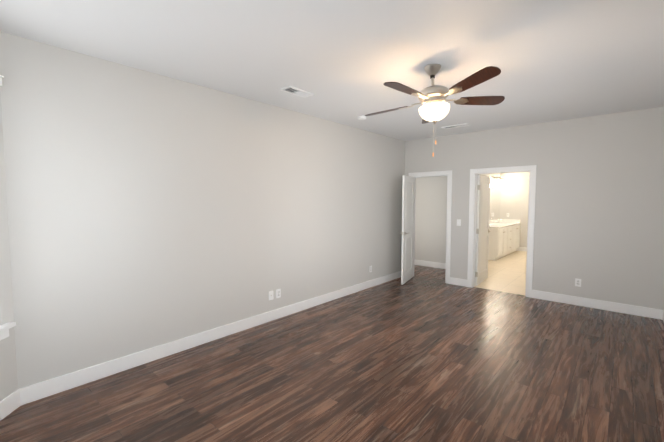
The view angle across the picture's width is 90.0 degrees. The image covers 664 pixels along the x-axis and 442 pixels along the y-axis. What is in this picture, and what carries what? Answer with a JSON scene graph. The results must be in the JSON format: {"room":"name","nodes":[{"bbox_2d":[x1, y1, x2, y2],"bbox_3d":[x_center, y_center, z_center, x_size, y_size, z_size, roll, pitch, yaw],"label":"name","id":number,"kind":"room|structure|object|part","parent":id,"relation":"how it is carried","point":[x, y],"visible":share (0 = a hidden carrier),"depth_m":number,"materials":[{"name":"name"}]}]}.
{"room":"empty bedroom","nodes":[
{"label":"empty bedroom","id":0,"kind":"room"},
{"bbox_2d":[0,90,17,400],"bbox_3d":[-2.318,0.085,1.433,0.150,2.740,2.220,0,3,-7],"label":"wall","id":1,"kind":"structure","parent":0,"point":[8,376],"depth_m":2.39,"materials":[{"name":"paint"}]},
{"bbox_2d":[0,322,15,339],"bbox_3d":[-2.313,0.820,1.861,0.150,0.100,1.130,0,3,-7],"label":"sill","id":2,"kind":"structure","parent":1,"relation":"attached to","point":[4,330],"depth_m":2.37,"materials":[{"name":"white"}]},
{"bbox_2d":[0,32,404,388],"bbox_3d":[-0.511,-0.106,4.600,0.120,2.740,6.080,3,5,41],"label":"wall","id":3,"kind":"structure","parent":0,"point":[147,210],"depth_m":3.22,"materials":[{"name":"paint"}]},
{"bbox_2d":[269,291,273,299],"bbox_3d":[-0.779,0.956,4.260,0.014,0.116,0.072,3,5,41],"label":"outlet","id":4,"kind":"object","parent":3,"relation":"attached to","point":[271,297],"visible":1,"depth_m":4.26,"materials":[{"name":"white plastic"}]},
{"bbox_2d":[276,289,280,297],"bbox_3d":[-0.701,0.951,4.351,0.009,0.116,0.072,3,5,41],"label":"outlet","id":5,"kind":"object","parent":3,"relation":"attached to","point":[278,293],"visible":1,"depth_m":4.35,"materials":[{"name":"white plastic"}]},
{"bbox_2d":[0,271,663,420],"bbox_3d":[0.523,1.303,2.908,3.821,0.130,7.126,3,5,41],"label":"baseboard","id":6,"kind":"structure","parent":3,"relation":"attached to","point":[13,401],"depth_m":3.60,"materials":[{"name":"white wood"}]},
{"bbox_2d":[0,251,663,441],"bbox_3d":[1.922,1.276,5.230,5.400,0.103,13.018,3,5,41],"label":"floor","id":7,"kind":"structure","parent":0,"point":[426,354],"depth_m":2.85,"materials":[{"name":"brown wood"}]},
{"bbox_2d":[488,223,519,260],"bbox_3d":[4.810,0.546,9.525,0.616,0.836,2.297,3,5,41],"label":"bathroom vanity","id":8,"kind":"object","parent":7,"relation":"on","point":[504,237],"depth_m":8.85,"materials":[{"name":"white wood"}]},
{"bbox_2d":[489,223,511,226],"bbox_3d":[4.792,0.111,9.505,0.580,0.035,2.312,3,5,41],"label":"countertop","id":9,"kind":"structure","parent":8,"relation":"on","point":[490,224],"depth_m":9.40,"materials":[{"name":"white stone"}]},
{"bbox_2d":[0,0,663,140],"bbox_3d":[1.955,-1.559,5.096,5.400,0.100,13.118,3,5,41],"label":"ceiling","id":10,"kind":"structure","parent":0,"point":[343,61],"depth_m":2.63,"materials":[{"name":"paint"}]},
{"bbox_2d":[280,86,313,97],"bbox_3d":[-0.380,-1.414,3.642,0.160,0.017,0.360,3,5,41],"label":"ceiling vent","id":11,"kind":"object","parent":10,"relation":"in","point":[296,91],"visible":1,"depth_m":3.63,"materials":[{"name":"white plastic"}]},
{"bbox_2d":[357,116,365,119],"bbox_3d":[0.425,-1.467,4.731,0.128,0.040,0.128,3,5,41],"label":"smoke detector","id":12,"kind":"object","parent":10,"relation":"attached to","point":[361,117],"visible":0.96,"depth_m":4.69,"materials":[{"name":"white plastic"}]},
{"bbox_2d":[365,64,504,156],"bbox_3d":[0.873,-0.979,2.968,1.268,0.802,1.252,3,5,41],"label":"ceiling fan","id":13,"kind":"object","parent":10,"relation":"hanging from","point":[434,108],"visible":1,"depth_m":2.88,"materials":[{"name":"brown wood"}]},
{"bbox_3d":[0.915,-0.964,2.981,0.271,0.135,0.272,3,5,41],"label":"lamp shade","id":14,"kind":"part","parent":13,"relation":"part of","materials":[{"name":"white glass"}]},
{"bbox_2d":[441,123,469,128],"bbox_3d":[1.976,-1.515,5.319,0.400,0.015,0.160,3,5,41],"label":"ceiling vent","id":15,"kind":"object","parent":10,"relation":"in","point":[455,126],"visible":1,"depth_m":5.30,"materials":[{"name":"white plastic"}]},
{"bbox_2d":[415,174,487,262],"bbox_3d":[2.300,-0.298,7.769,2.480,2.740,0.120,3,5,41],"label":"wall","id":16,"kind":"structure","parent":0,"point":[430,215],"depth_m":7.70,"materials":[{"name":"paint"}]},
{"bbox_2d":[414,260,445,268],"bbox_3d":[2.255,1.008,7.797,2.240,0.130,0.016,3,5,41],"label":"baseboard","id":17,"kind":"structure","parent":16,"relation":"attached to","point":[430,264],"depth_m":7.74,"materials":[{"name":"white wood"}]},
{"bbox_2d":[488,173,500,219],"bbox_3d":[3.999,-0.379,9.113,0.120,2.740,4.150,3,5,41],"label":"wall","id":18,"kind":"structure","parent":0,"point":[497,175],"depth_m":9.98,"materials":[{"name":"paint"}]},
{"bbox_2d":[489,219,499,222],"bbox_3d":[4.582,0.035,9.686,0.020,0.095,2.312,3,5,41],"label":"backsplash","id":19,"kind":"structure","parent":18,"relation":"attached to","point":[497,220],"depth_m":10.05,"materials":[{"name":"white stone"}]},
{"bbox_2d":[489,184,500,219],"bbox_3d":[4.610,-0.560,9.696,0.007,1.070,2.187,3,5,41],"label":"bathroom mirror","id":20,"kind":"object","parent":18,"relation":"attached to","point":[495,196],"visible":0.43,"depth_m":10.08,"materials":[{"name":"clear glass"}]},
{"bbox_2d":[494,177,503,183],"bbox_3d":[5.088,-1.229,10.083,0.156,0.180,0.560,3,5,41],"label":"sconce","id":21,"kind":"object","parent":18,"relation":"attached to","point":[500,181],"visible":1,"depth_m":10.03,"materials":[{"name":"silver metal"}]},
{"bbox_2d":[500,172,529,246],"bbox_3d":[6.286,-0.419,9.779,2.660,2.740,0.120,3,5,41],"label":"wall","id":22,"kind":"structure","parent":0,"point":[514,187],"depth_m":10.20,"materials":[{"name":"paint"}]},
{"bbox_2d":[500,219,519,222],"bbox_3d":[5.551,-0.006,10.358,0.580,0.095,0.020,3,5,41],"label":"backsplash","id":23,"kind":"structure","parent":22,"relation":"attached to","point":[501,220],"depth_m":10.28,"materials":[{"name":"white stone"}]},
{"bbox_2d":[516,247,526,251],"bbox_3d":[6.241,0.885,9.807,2.420,0.127,0.016,3,5,41],"label":"baseboard","id":24,"kind":"structure","parent":22,"relation":"attached to","point":[522,249],"depth_m":10.15,"materials":[{"name":"white wood"}]},
{"bbox_2d":[405,107,663,309],"bbox_3d":[2.490,-0.186,5.921,5.220,2.740,0.120,3,5,41],"label":"wall","id":25,"kind":"structure","parent":0,"point":[599,217],"depth_m":4.81,"materials":[{"name":"paint"}]},
{"bbox_2d":[400,175,413,284],"bbox_3d":[1.460,0.154,6.317,0.242,1.988,0.686,3,5,41],"label":"door","id":26,"kind":"structure","parent":25,"relation":"in","point":[407,232],"depth_m":6.24,"materials":[{"name":"painted wood"},{"name":"brushed nickel"}]},
{"bbox_2d":[409,170,451,283],"bbox_3d":[1.906,0.102,6.456,0.880,2.100,0.152,3,5,41],"label":"door frame","id":27,"kind":"structure","parent":25,"relation":"attached to","point":[447,173],"depth_m":6.17,"materials":[{"name":"white wood"}]},
{"bbox_2d":[475,175,490,285],"bbox_3d":[2.832,0.157,6.270,0.154,1.988,0.833,3,5,41],"label":"door","id":28,"kind":"structure","parent":25,"relation":"in","point":[482,227],"depth_m":6.17,"materials":[{"name":"painted wood"},{"name":"brushed nickel"}]},
{"bbox_2d":[467,165,536,297],"bbox_3d":[2.853,0.153,5.619,1.010,2.100,0.152,3,5,41],"label":"door frame","id":29,"kind":"structure","parent":25,"relation":"attached to","point":[531,169],"depth_m":5.51,"materials":[{"name":"white wood"}]},
{"bbox_2d":[575,278,580,286],"bbox_3d":[3.627,0.908,4.893,0.072,0.116,0.009,3,5,41],"label":"electrical outlet","id":30,"kind":"object","parent":25,"relation":"attached to","point":[578,282],"visible":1,"depth_m":4.89,"materials":[{"name":"white plastic"}]}
]}

